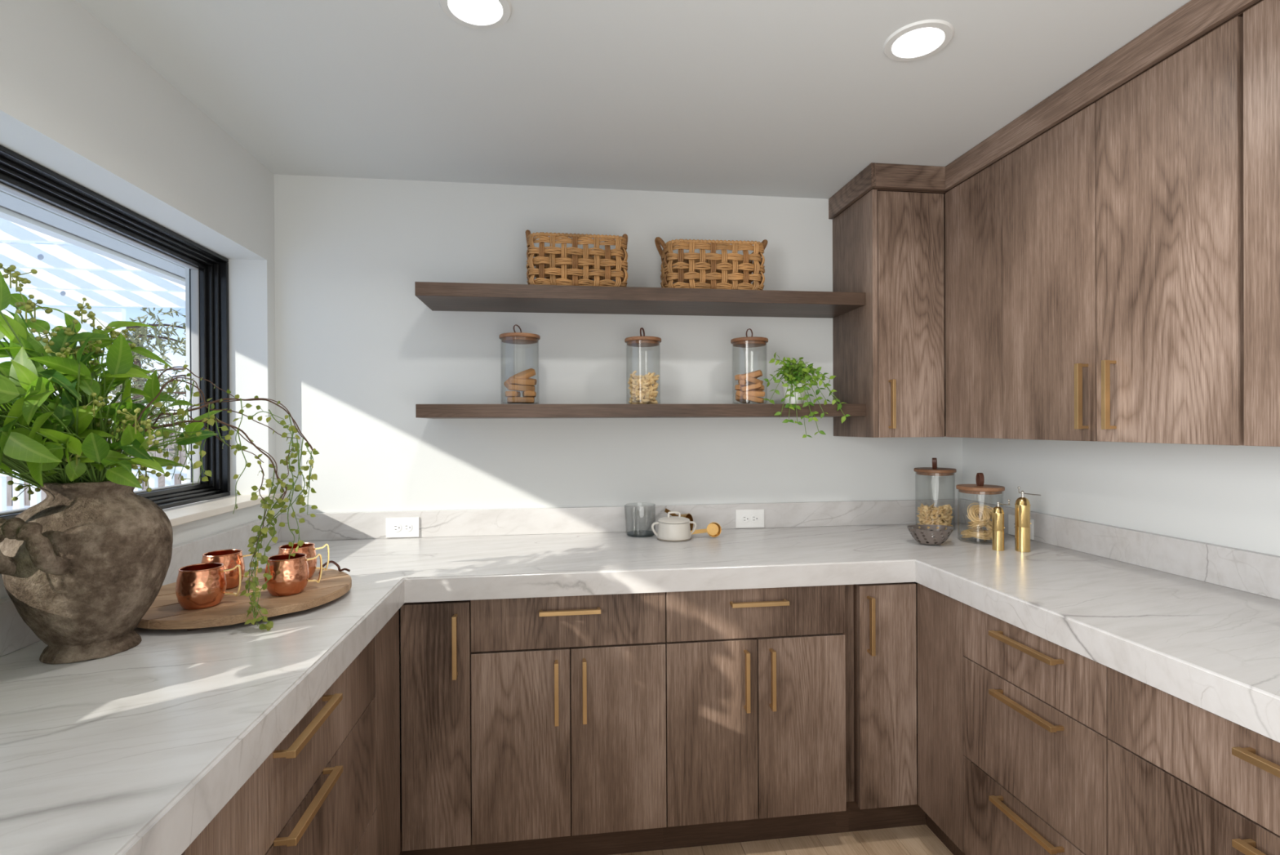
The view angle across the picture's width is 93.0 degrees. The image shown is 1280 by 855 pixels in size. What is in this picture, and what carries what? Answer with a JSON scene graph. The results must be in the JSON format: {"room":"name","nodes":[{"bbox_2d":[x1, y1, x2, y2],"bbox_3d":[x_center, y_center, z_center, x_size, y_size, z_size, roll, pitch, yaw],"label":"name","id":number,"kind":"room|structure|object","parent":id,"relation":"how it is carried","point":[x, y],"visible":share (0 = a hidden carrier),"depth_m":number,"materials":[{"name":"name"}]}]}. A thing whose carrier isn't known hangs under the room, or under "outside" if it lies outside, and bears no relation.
{"room":"food storage area","nodes":[
{"label":"food storage area","id":0,"kind":"room"},
{"bbox_2d":[0,0,276,599],"bbox_3d":[-1.211,0.248,-0.143,0.279,2.410,4.925,0,0,-7],"label":"wall","id":1,"kind":"structure","parent":0,"point":[77,102],"depth_m":1.67,"materials":[{"name":"white paint"}]},
{"bbox_2d":[0,188,185,285],"bbox_3d":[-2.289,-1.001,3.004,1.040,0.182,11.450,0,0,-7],"label":"trim","id":2,"kind":"structure","parent":1,"relation":"attached to","point":[15,209],"depth_m":2.92,"materials":[{"name":"grey paint"}]},
{"bbox_2d":[0,145,279,526],"bbox_3d":[-1.373,-0.172,1.322,0.266,0.892,1.943,0,0,-7],"label":"window","id":3,"kind":"structure","parent":1,"relation":"in","point":[20,176],"depth_m":2.05,"materials":[{"name":"black metal"}]},
{"bbox_2d":[0,514,280,656],"bbox_3d":[-1.179,0.384,0.810,0.024,0.103,3.006,0,0,-7],"label":"backsplash","id":4,"kind":"structure","parent":1,"relation":"attached to","point":[15,634],"depth_m":1.71,"materials":[{"name":"white stone"}]},
{"bbox_2d":[274,173,962,772],"bbox_3d":[-0.056,0.233,2.565,3.263,2.410,0.150,0,0,-7],"label":"wall","id":5,"kind":"structure","parent":0,"point":[357,350],"depth_m":2.44,"materials":[{"name":"white paint"}]},
{"bbox_2d":[275,498,960,541],"bbox_3d":[0.020,0.372,2.489,2.832,0.103,0.018,0,0,-7],"label":"backsplash","id":6,"kind":"structure","parent":5,"relation":"attached to","point":[523,521],"depth_m":2.45,"materials":[{"name":"white stone"}]},
{"bbox_2d":[386,516,419,537],"bbox_3d":[-0.920,0.387,2.354,0.123,0.076,0.008,0,0,-7],"label":"power outlet","id":7,"kind":"object","parent":6,"relation":"attached to","point":[395,526],"visible":1,"depth_m":2.35,"materials":[{"name":"white plastic"}]},
{"bbox_2d":[392,523,401,531],"bbox_3d":[-0.940,0.387,2.349,0.033,0.033,0.003,0,0,-7],"label":"socket","id":8,"kind":"object","parent":7,"relation":"attached to","point":[396,526],"depth_m":2.35,"materials":[{"name":"white plastic"}]},
{"bbox_2d":[403,523,412,531],"bbox_3d":[-0.900,0.387,2.354,0.033,0.033,0.003,0,0,-7],"label":"socket","id":9,"kind":"object","parent":7,"relation":"attached to","point":[406,526],"depth_m":2.35,"materials":[{"name":"white"}]},
{"bbox_2d":[735,508,764,528],"bbox_3d":[0.459,0.380,2.532,0.123,0.076,0.008,0,0,-7],"label":"power outlet","id":10,"kind":"object","parent":6,"relation":"attached to","point":[744,517],"visible":1,"depth_m":2.53,"materials":[{"name":"white plastic"}]},
{"bbox_2d":[742,514,749,522],"bbox_3d":[0.439,0.380,2.527,0.033,0.033,0.003,0,0,-7],"label":"socket","id":11,"kind":"object","parent":10,"relation":"attached to","point":[745,517],"depth_m":2.53,"materials":[{"name":"white plastic"}]},
{"bbox_2d":[751,514,758,522],"bbox_3d":[0.479,0.379,2.533,0.033,0.033,0.003,0,0,-7],"label":"socket","id":12,"kind":"object","parent":10,"relation":"attached to","point":[754,517],"depth_m":2.53,"materials":[{"name":"white plastic"}]},
{"bbox_2d":[414,281,865,318],"bbox_3d":[0.022,-0.487,2.353,1.655,0.048,0.284,0,0,-7],"label":"floating shelf","id":13,"kind":"object","parent":5,"relation":"attached to","point":[437,296],"visible":1,"depth_m":2.26,"materials":[{"name":"brown wood"}]},
{"bbox_2d":[525,229,627,286],"bbox_3d":[-0.240,-0.627,2.322,0.388,0.235,0.225,0,0,-9],"label":"woven basket","id":14,"kind":"object","parent":13,"relation":"on","point":[570,261],"visible":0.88,"depth_m":2.22,"materials":[{"name":"wicker"}]},
{"bbox_2d":[654,236,767,289],"bbox_3d":[0.281,-0.627,2.389,0.446,0.228,0.230,0,0,-5],"label":"woven basket","id":15,"kind":"object","parent":13,"relation":"on","point":[729,270],"visible":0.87,"depth_m":2.29,"materials":[{"name":"wicker"}]},
{"bbox_2d":[415,404,866,418],"bbox_3d":[0.024,-0.063,2.354,1.655,0.047,0.284,0,0,-7],"label":"floating shelf","id":16,"kind":"object","parent":5,"relation":"attached to","point":[422,411],"visible":0.99,"depth_m":2.21,"materials":[{"name":"brown wood"}]},
{"bbox_2d":[498,324,540,404],"bbox_3d":[-0.448,-0.233,2.266,0.150,0.298,0.150,0,0,-7],"label":"glass jar","id":17,"kind":"object","parent":16,"relation":"on","point":[517,338],"visible":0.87,"depth_m":2.22,"materials":[{"name":"clear glass"}]},
{"bbox_2d":[503,377,518,387],"bbox_3d":[-0.465,-0.171,2.280,0.046,0.066,0.101,0,0,33],"label":"slice","id":18,"kind":"object","parent":17,"relation":"in","point":[506,382],"visible":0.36,"depth_m":2.24,"materials":[{"name":"brown food"}]},
{"bbox_2d":[505,390,520,396],"bbox_3d":[-0.474,-0.124,2.267,0.051,0.023,0.100,0,0,0],"label":"slice","id":19,"kind":"object","parent":17,"relation":"in","point":[508,393],"visible":0.83,"depth_m":2.22,"materials":[{"name":"brown food"}]},
{"bbox_2d":[506,396,534,403],"bbox_3d":[-0.440,-0.102,2.245,0.100,0.023,0.051,0,0,-12],"label":"slice","id":20,"kind":"object","parent":17,"relation":"in","point":[509,399],"visible":1,"depth_m":2.22,"materials":[{"name":"brown food"}]},
{"bbox_2d":[522,390,536,397],"bbox_3d":[-0.414,-0.124,2.275,0.051,0.023,0.100,0,0,-10],"label":"slice","id":21,"kind":"object","parent":17,"relation":"in","point":[525,393],"visible":0.84,"depth_m":2.23,"materials":[{"name":"brown food"}]},
{"bbox_2d":[507,384,535,391],"bbox_3d":[-0.439,-0.147,2.248,0.100,0.029,0.052,0,0,-11],"label":"slice","id":22,"kind":"object","parent":21,"relation":"on","point":[511,387],"visible":0.96,"depth_m":2.22,"materials":[{"name":"brown food"}]},
{"bbox_2d":[508,377,536,385],"bbox_3d":[-0.436,-0.171,2.256,0.100,0.034,0.051,0,0,2],"label":"slice","id":23,"kind":"object","parent":22,"relation":"on","point":[528,381],"visible":0.98,"depth_m":2.23,"materials":[{"name":"brown food"}]},
{"bbox_2d":[509,368,536,378],"bbox_3d":[-0.439,-0.193,2.272,0.096,0.064,0.050,0,0,-23],"label":"slice","id":24,"kind":"object","parent":23,"relation":"on","point":[528,373],"visible":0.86,"depth_m":2.26,"materials":[{"name":"brown food"}]},
{"bbox_2d":[624,327,661,346],"bbox_3d":[0.012,-0.233,2.325,0.141,0.294,0.141,0,0,-7],"label":"glass jar","id":25,"kind":"object","parent":16,"relation":"on","point":[634,341],"visible":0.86,"depth_m":2.28,"materials":[{"name":"brown wood"}]},
{"bbox_2d":[627,370,659,404],"bbox_3d":[0.015,-0.148,2.325,0.119,0.143,0.119,0,0,-45],"label":"pasta","id":26,"kind":"object","parent":25,"relation":"in","point":[642,391],"visible":1,"depth_m":2.29,"materials":[{"name":"beige food"}]},
{"bbox_2d":[730,328,768,347],"bbox_3d":[0.429,-0.238,2.379,0.145,0.299,0.145,0,0,-7],"label":"lid","id":27,"kind":"object","parent":16,"relation":"on","point":[752,341],"visible":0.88,"depth_m":2.33,"materials":[{"name":"brown wood"}]},
{"bbox_2d":[735,390,743,396],"bbox_3d":[0.405,-0.132,2.379,0.035,0.026,0.082,0,0,39],"label":"slice","id":28,"kind":"object","parent":27,"relation":"in","point":[739,393],"visible":0.48,"depth_m":2.35,"materials":[{"name":"brown food"}]},
{"bbox_2d":[734,384,746,390],"bbox_3d":[0.404,-0.156,2.390,0.034,0.024,0.082,0,0,41],"label":"slice","id":29,"kind":"object","parent":27,"relation":"in","point":[737,387],"visible":0.54,"depth_m":2.36,"materials":[{"name":"brown food"}]},
{"bbox_2d":[734,395,750,404],"bbox_3d":[0.405,-0.112,2.392,0.035,0.036,0.081,0,0,39],"label":"slice","id":30,"kind":"object","parent":27,"relation":"in","point":[739,398],"visible":0.71,"depth_m":2.38,"materials":[{"name":"brown food"}]},
{"bbox_2d":[737,379,746,385],"bbox_3d":[0.403,-0.180,2.379,0.035,0.032,0.081,0,0,12],"label":"slice","id":31,"kind":"object","parent":27,"relation":"in","point":[744,382],"visible":0.74,"depth_m":2.34,"materials":[{"name":"brown food"}]},
{"bbox_2d":[734,373,743,380],"bbox_3d":[0.403,-0.200,2.389,0.034,0.031,0.081,0,0,42],"label":"slice","id":32,"kind":"object","parent":31,"relation":"on","point":[736,376],"visible":0.51,"depth_m":2.36,"materials":[{"name":"brown food"}]},
{"bbox_2d":[740,369,761,379],"bbox_3d":[0.430,-0.203,2.350,0.081,0.040,0.036,0,0,16],"label":"slice","id":33,"kind":"object","parent":31,"relation":"on","point":[758,372],"visible":0.95,"depth_m":2.33,"materials":[{"name":"brown food"}]},
{"bbox_2d":[742,394,763,403],"bbox_3d":[0.435,-0.111,2.352,0.081,0.034,0.035,0,0,-9],"label":"slice","id":34,"kind":"object","parent":27,"relation":"in","point":[745,397],"visible":0.99,"depth_m":2.34,"materials":[{"name":"brown food"}]},
{"bbox_2d":[743,390,764,396],"bbox_3d":[0.443,-0.132,2.353,0.081,0.028,0.036,0,0,7],"label":"slice","id":35,"kind":"object","parent":34,"relation":"on","point":[753,393],"visible":0.91,"depth_m":2.34,"materials":[{"name":"brown food"}]},
{"bbox_2d":[740,382,761,391],"bbox_3d":[0.431,-0.154,2.354,0.081,0.037,0.035,0,0,-4],"label":"slice","id":36,"kind":"object","parent":35,"relation":"on","point":[754,386],"visible":1,"depth_m":2.34,"materials":[{"name":"brown food"}]},
{"bbox_2d":[746,376,763,384],"bbox_3d":[0.445,-0.180,2.354,0.036,0.034,0.081,0,0,43],"label":"slice","id":37,"kind":"object","parent":27,"relation":"in","point":[749,379],"visible":0.89,"depth_m":2.33,"materials":[{"name":"brown food"}]},
{"bbox_2d":[755,384,764,390],"bbox_3d":[0.452,-0.156,2.397,0.081,0.025,0.036,0,0,37],"label":"slice","id":38,"kind":"object","parent":27,"relation":"in","point":[762,387],"visible":0.35,"depth_m":2.37,"materials":[{"name":"brown food"}]},
{"bbox_2d":[762,351,849,437],"bbox_3d":[0.615,-0.127,2.339,0.326,0.330,0.220,0,0,-7],"label":"trailing plant","id":39,"kind":"object","parent":16,"relation":"on","point":[794,390],"visible":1,"depth_m":2.33,"materials":[{"name":"green plant"}]},
{"bbox_2d":[832,189,946,437],"bbox_3d":[1.146,-0.427,2.454,0.600,0.926,0.371,0,0,-7],"label":"upper cabinet","id":40,"kind":"object","parent":5,"relation":"attached to","point":[889,246],"visible":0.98,"depth_m":2.29,"materials":[{"name":"brown wood"}]},
{"bbox_2d":[75,0,1191,199],"bbox_3d":[0.253,-1.025,0.118,3.263,0.120,5.075,0,0,-7],"label":"ceiling","id":41,"kind":"structure","parent":0,"point":[771,98],"depth_m":1.69,"materials":[{"name":"white paint"}]},
{"bbox_2d":[438,0,511,29],"bbox_3d":[-0.376,-0.963,1.391,0.164,0.006,0.164,0,0,-7],"label":"recessed light","id":42,"kind":"object","parent":41,"relation":"in","point":[473,14],"visible":1,"depth_m":1.41,"materials":[{"name":"white plastic"}]},
{"bbox_2d":[882,19,954,62],"bbox_3d":[0.700,-0.969,1.530,0.164,0.006,0.164,0,0,-7],"label":"recessed light","id":43,"kind":"object","parent":41,"relation":"in","point":[919,40],"visible":1,"depth_m":1.52,"materials":[{"name":"white"}]},
{"bbox_2d":[400,733,953,854],"bbox_3d":[0.339,1.375,0.060,2.834,0.060,4.925,0,0,-7],"label":"floor","id":44,"kind":"structure","parent":0,"point":[918,839],"depth_m":1.94,"materials":[{"name":"brown wood"}]},
{"bbox_2d":[181,608,400,854],"bbox_3d":[-0.905,0.927,1.257,0.619,0.839,1.080,0,0,-7],"label":"base cabinet","id":45,"kind":"object","parent":44,"relation":"on","point":[331,785],"visible":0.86,"depth_m":1.25,"materials":[{"name":"brown wood"}]},
{"bbox_2d":[399,600,475,854],"bbox_3d":[-0.669,0.923,2.047,0.277,0.839,0.653,0,0,-7],"label":"base cabinet","id":46,"kind":"object","parent":44,"relation":"on","point":[436,636],"visible":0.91,"depth_m":1.76,"materials":[{"name":"brown wood"}]},
{"bbox_2d":[470,591,666,854],"bbox_3d":[-0.244,0.920,2.102,0.580,0.842,0.653,0,0,-7],"label":"base cabinet","id":47,"kind":"object","parent":44,"relation":"on","point":[568,693],"visible":0.96,"depth_m":1.81,"materials":[{"name":"brown wood"}]},
{"bbox_2d":[662,584,845,848],"bbox_3d":[0.330,0.916,2.176,0.577,0.842,0.653,0,0,-7],"label":"base cabinet","id":48,"kind":"object","parent":44,"relation":"on","point":[756,677],"visible":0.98,"depth_m":1.89,"materials":[{"name":"brown wood"}]},
{"bbox_2d":[835,582,925,832],"bbox_3d":[0.774,0.915,2.233,0.318,0.839,0.653,0,0,-7],"label":"base cabinet","id":49,"kind":"object","parent":44,"relation":"on","point":[880,633],"visible":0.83,"depth_m":1.95,"materials":[{"name":"brown wood"}]},
{"bbox_2d":[916,582,1109,854],"bbox_3d":[1.208,0.915,1.689,0.628,0.839,0.763,0,0,-7],"label":"base cabinet","id":50,"kind":"object","parent":44,"relation":"on","point":[1012,721],"visible":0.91,"depth_m":1.56,"materials":[{"name":"brown wood"}]},
{"bbox_2d":[1107,666,1279,854],"bbox_3d":[1.304,0.917,0.945,0.628,0.839,0.736,0,0,-7],"label":"base cabinet","id":51,"kind":"object","parent":44,"relation":"on","point":[1184,777],"visible":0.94,"depth_m":1.12,"materials":[{"name":"brown wood"}]},
{"bbox_2d":[962,437,1279,555],"bbox_3d":[1.813,0.231,0.247,0.150,2.410,4.925,0,0,-7],"label":"wall","id":52,"kind":"structure","parent":0,"point":[1228,495],"depth_m":1.83,"materials":[{"name":"white paint"}]},
{"bbox_2d":[945,102,1097,441],"bbox_3d":[1.333,-0.426,2.005,0.345,0.926,0.676,0,0,-7],"label":"upper cabinet","id":53,"kind":"object","parent":52,"relation":"attached to","point":[1020,232],"visible":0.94,"depth_m":1.90,"materials":[{"name":"brown wood"}]},
{"bbox_2d":[960,498,1279,599],"bbox_3d":[1.606,0.369,1.169,0.023,0.103,3.006,0,0,-7],"label":"backsplash","id":54,"kind":"structure","parent":52,"relation":"attached to","point":[1247,571],"depth_m":1.76,"materials":[{"name":"white stone"}]},
{"bbox_2d":[1008,514,1034,539],"bbox_3d":[1.444,0.376,2.305,0.008,0.076,0.123,0,0,-7],"label":"power outlet","id":55,"kind":"object","parent":54,"relation":"attached to","point":[1011,525],"visible":0.42,"depth_m":2.34,"materials":[{"name":"white plastic"}]},
{"bbox_2d":[1095,16,1244,445],"bbox_3d":[1.398,-0.425,1.494,0.345,0.926,0.354,0,0,-7],"label":"upper cabinet","id":56,"kind":"object","parent":52,"relation":"attached to","point":[1170,323],"visible":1,"depth_m":1.44,"materials":[{"name":"brown wood"}]},
{"bbox_2d":[1243,0,1279,446],"bbox_3d":[1.474,-0.423,0.906,0.345,0.926,0.822,0,0,-7],"label":"upper cabinet","id":57,"kind":"object","parent":52,"relation":"attached to","point":[1261,22],"visible":1,"depth_m":1.26,"materials":[{"name":"brown wood"}]},
{"bbox_2d":[828,0,1263,219],"bbox_3d":[1.252,-0.931,1.548,0.616,0.088,2.195,0,0,-7],"label":"trim","id":58,"kind":"structure","parent":57,"relation":"attached to","point":[1196,19],"depth_m":1.74,"materials":[{"name":"brown wood"}]},
{"bbox_3d":[-0.757,0.931,0.114,0.619,0.839,1.215,0,0,-7],"label":"cabinet","id":59,"kind":"object","parent":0,"visible":0},
{"bbox_2d":[0,522,1279,854],"bbox_3d":[0.213,0.463,0.999,2.832,0.070,3.024,0,0,-7],"label":"countertop","id":60,"kind":"structure","parent":59,"relation":"on","point":[135,750],"depth_m":1.23,"materials":[{"name":"white stone"}]},
{"bbox_2d":[0,476,172,663],"bbox_3d":[-1.070,0.268,1.179,0.249,0.332,0.337,0,0,-7],"label":"clay vase","id":61,"kind":"object","parent":60,"relation":"on","point":[83,564],"visible":0.92,"depth_m":1.11,"materials":[{"name":"brown ceramic"}]},
{"bbox_2d":[0,262,227,501],"bbox_3d":[-1.073,0.039,1.105,0.485,0.760,0.644,0,0,-26],"label":"leafy plant","id":62,"kind":"object","parent":61,"relation":"in","point":[46,437],"visible":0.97,"depth_m":1.14,"materials":[{"name":"green plant"}]},
{"bbox_2d":[94,364,319,630],"bbox_3d":[-0.904,0.147,1.297,0.377,0.575,0.185,0,0,-7],"label":"vine","id":63,"kind":"object","parent":62,"relation":"attached to","point":[300,500],"visible":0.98,"depth_m":1.32,"materials":[{"name":"green plant"}]},
{"bbox_2d":[136,560,351,630],"bbox_3d":[-0.984,0.402,1.510,0.483,0.061,0.483,0,0,-7],"label":"serving board","id":64,"kind":"object","parent":60,"relation":"on","point":[165,612],"visible":0.61,"depth_m":1.39,"materials":[{"name":"brown wood"}]},
{"bbox_2d":[175,562,241,609],"bbox_3d":[-0.987,0.359,1.383,0.094,0.088,0.113,0,0,33],"label":"copper mug","id":65,"kind":"object","parent":64,"relation":"on","point":[199,585],"visible":1,"depth_m":1.34,"materials":[{"name":"orange metal"}]},
{"bbox_2d":[200,548,258,589],"bbox_3d":[-1.045,0.358,1.538,0.094,0.088,0.114,0,0,30],"label":"copper mug","id":66,"kind":"object","parent":64,"relation":"on","point":[231,557],"visible":0.64,"depth_m":1.51,"materials":[{"name":"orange metal"}]},
{"bbox_2d":[264,552,322,595],"bbox_3d":[-0.855,0.358,1.486,0.094,0.088,0.113,0,0,17],"label":"copper mug","id":67,"kind":"object","parent":64,"relation":"on","point":[290,577],"visible":0.91,"depth_m":1.45,"materials":[{"name":"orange metal"}]},
{"bbox_2d":[277,542,328,578],"bbox_3d":[-0.907,0.357,1.622,0.094,0.088,0.112,0,0,23],"label":"copper mug","id":68,"kind":"object","parent":64,"relation":"on","point":[308,548],"visible":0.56,"depth_m":1.61,"materials":[{"name":"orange metal"}]},
{"bbox_2d":[624,505,653,536],"bbox_3d":[-0.002,0.364,2.397,0.126,0.121,0.118,0,0,-7],"label":"drinking glass","id":69,"kind":"object","parent":60,"relation":"on","point":[624,505],"visible":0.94,"depth_m":2.38,"materials":[{"name":"clear glass"}]},
{"bbox_2d":[651,511,696,541],"bbox_3d":[0.129,0.372,2.312,0.132,0.105,0.132,0,0,35],"label":"sugar pot","id":70,"kind":"object","parent":60,"relation":"on","point":[670,528],"visible":1,"depth_m":2.27,"materials":[{"name":"ceramic"}]},
{"bbox_2d":[664,507,693,530],"bbox_3d":[0.158,0.368,2.400,0.060,0.106,0.131,0,0,39],"label":"measuring cup","id":71,"kind":"object","parent":60,"relation":"on","point":[689,516],"visible":0.23,"depth_m":2.42,"materials":[{"name":"brown wood"}]},
{"bbox_2d":[677,513,693,530],"bbox_3d":[0.172,0.381,2.418,0.054,0.080,0.080,0,0,31],"label":"bowl","id":72,"kind":"object","parent":71,"relation":"on","point":[689,516],"depth_m":2.43,"materials":[{"name":"gold metal"}]},
{"bbox_2d":[690,521,721,537],"bbox_3d":[0.240,0.392,2.336,0.142,0.057,0.035,0,0,-7],"label":"measuring cup","id":73,"kind":"object","parent":60,"relation":"on","point":[713,529],"visible":0.99,"depth_m":2.35,"materials":[{"name":"gold metal"}]},
{"bbox_2d":[706,521,721,537],"bbox_3d":[0.282,0.391,2.341,0.057,0.057,0.035,0,0,-7],"label":"bowl","id":74,"kind":"object","parent":73,"relation":"on","point":[713,529],"depth_m":2.35,"materials":[{"name":"gold metal"}]},
{"bbox_2d":[906,524,953,544],"bbox_3d":[1.045,0.388,2.190,0.154,0.060,0.146,0,0,23],"label":"bowl","id":75,"kind":"object","parent":60,"relation":"on","point":[923,535],"visible":1,"depth_m":2.16,"materials":[{"name":"grey ceramic"}]},
{"bbox_2d":[913,457,956,475],"bbox_3d":[1.210,0.271,2.491,0.158,0.294,0.158,0,0,-7],"label":"lid","id":76,"kind":"object","parent":60,"relation":"on","point":[934,470],"visible":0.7,"depth_m":2.45,"materials":[{"name":"brown wood"}]},
{"bbox_2d":[916,502,953,529],"bbox_3d":[1.210,0.368,2.490,0.133,0.115,0.140,0,0,-7],"label":"pasta","id":77,"kind":"object","parent":76,"relation":"in","point":[927,515],"visible":0.87,"depth_m":2.46,"materials":[{"name":"beige food"}]},
{"bbox_2d":[955,472,1004,542],"bbox_3d":[1.251,0.292,2.234,0.157,0.252,0.157,0,0,-7],"label":"glass jar","id":78,"kind":"object","parent":60,"relation":"on","point":[980,488],"visible":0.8,"depth_m":2.19,"materials":[{"name":"brown wood"}]},
{"bbox_2d":[960,527,986,537],"bbox_3d":[1.244,0.394,2.264,0.083,0.040,0.084,0,0,-3],"label":"nest","id":79,"kind":"object","parent":78,"relation":"in","point":[980,529],"visible":0.45,"depth_m":2.25,"materials":[{"name":"beige food"}]},
{"bbox_2d":[966,528,990,540],"bbox_3d":[1.235,0.392,2.216,0.078,0.034,0.080,0,0,34],"label":"nest","id":80,"kind":"object","parent":78,"relation":"in","point":[980,535],"visible":1,"depth_m":2.19,"materials":[{"name":"beige food"}]},
{"bbox_2d":[966,502,990,524],"bbox_3d":[1.234,0.314,2.214,0.088,0.076,0.057,0,0,-21],"label":"nest","id":81,"kind":"object","parent":78,"relation":"in","point":[971,514],"visible":0.97,"depth_m":2.21,"materials":[{"name":"beige food"}]},
{"bbox_2d":[967,518,991,528],"bbox_3d":[1.237,0.349,2.216,0.080,0.042,0.076,0,0,-33],"label":"nest","id":82,"kind":"object","parent":78,"relation":"in","point":[972,524],"visible":0.88,"depth_m":2.19,"materials":[{"name":"beige food"}]},
{"bbox_2d":[973,504,993,519],"bbox_3d":[1.281,0.316,2.264,0.066,0.064,0.080,0,0,-29],"label":"nest","id":83,"kind":"object","parent":78,"relation":"in","point":[989,510],"visible":0.43,"depth_m":2.24,"materials":[{"name":"beige food"}]},
{"bbox_2d":[980,515,991,531],"bbox_3d":[1.286,0.359,2.247,0.068,0.062,0.074,0,0,22],"label":"nest","id":84,"kind":"object","parent":78,"relation":"in","point":[989,525],"visible":0.3,"depth_m":2.22,"materials":[{"name":"beige food"}]},
{"bbox_2d":[982,528,991,538],"bbox_3d":[1.278,0.393,2.234,0.077,0.040,0.077,0,0,-40],"label":"nest","id":85,"kind":"object","parent":78,"relation":"in","point":[986,531],"visible":0.38,"depth_m":2.21,"materials":[{"name":"beige food"}]},
{"bbox_2d":[991,498,1010,551],"bbox_3d":[1.241,0.332,2.080,0.069,0.173,0.037,0,0,-7],"label":"pepper mill","id":86,"kind":"object","parent":60,"relation":"on","point":[997,513],"visible":1,"depth_m":2.06,"materials":[{"name":"gold metal"}]},
{"bbox_2d":[1014,486,1040,551],"bbox_3d":[1.315,0.309,2.061,0.082,0.219,0.046,0,0,-7],"label":"pepper mill","id":87,"kind":"object","parent":60,"relation":"on","point":[1022,505],"visible":1,"depth_m":2.04,"materials":[{"name":"gold metal"}]},
{"label":"outside","id":88,"kind":"structure","parent":0,"visible":0},
{"bbox_2d":[6,457,168,510],"bbox_3d":[-21.142,1.548,2.318,38.640,0.040,70.000,0,0,-7],"label":"ground","id":89,"kind":"structure","parent":88,"point":[8,508],"depth_m":11.00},
{"bbox_2d":[0,217,185,393],"bbox_3d":[-5.269,0.160,3.470,5.436,2.565,2.630,0,0,-7],"label":"pergola","id":90,"kind":"object","parent":89,"relation":"on","point":[67,273],"visible":0.37,"depth_m":4.18,"materials":[{"name":"white wood"}]},
{"bbox_2d":[0,466,186,511],"bbox_3d":[-6.292,0.846,5.432,7.900,0.930,0.100,0,0,-7],"label":"deck railing","id":91,"kind":"object","parent":89,"relation":"on","point":[35,497],"visible":0.02,"depth_m":5.53,"materials":[{"name":"white wood"}]},
{"bbox_2d":[6,431,186,506],"bbox_3d":[-10.938,0.765,11.290,13.185,1.360,0.070,0,0,-7],"label":"fence","id":92,"kind":"object","parent":89,"relation":"on","point":[182,459],"visible":0.02,"depth_m":11.52,"materials":[{"name":"white wood"}]},
{"bbox_2d":[93,327,186,431],"bbox_3d":[-11.994,-0.507,14.156,2.273,3.910,2.797,0,0,-7],"label":"pine tree","id":93,"kind":"object","parent":89,"relation":"on","point":[137,383],"visible":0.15,"depth_m":14.16,"materials":[{"name":"green plant"}]},
{"bbox_2d":[100,307,186,466],"bbox_3d":[-5.936,-1.171,8.944,3.262,5.207,3.349,0,0,-43],"label":"pine tree","id":94,"kind":"object","parent":89,"relation":"on","point":[158,339],"visible":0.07,"depth_m":8.18,"materials":[{"name":"green plant"}]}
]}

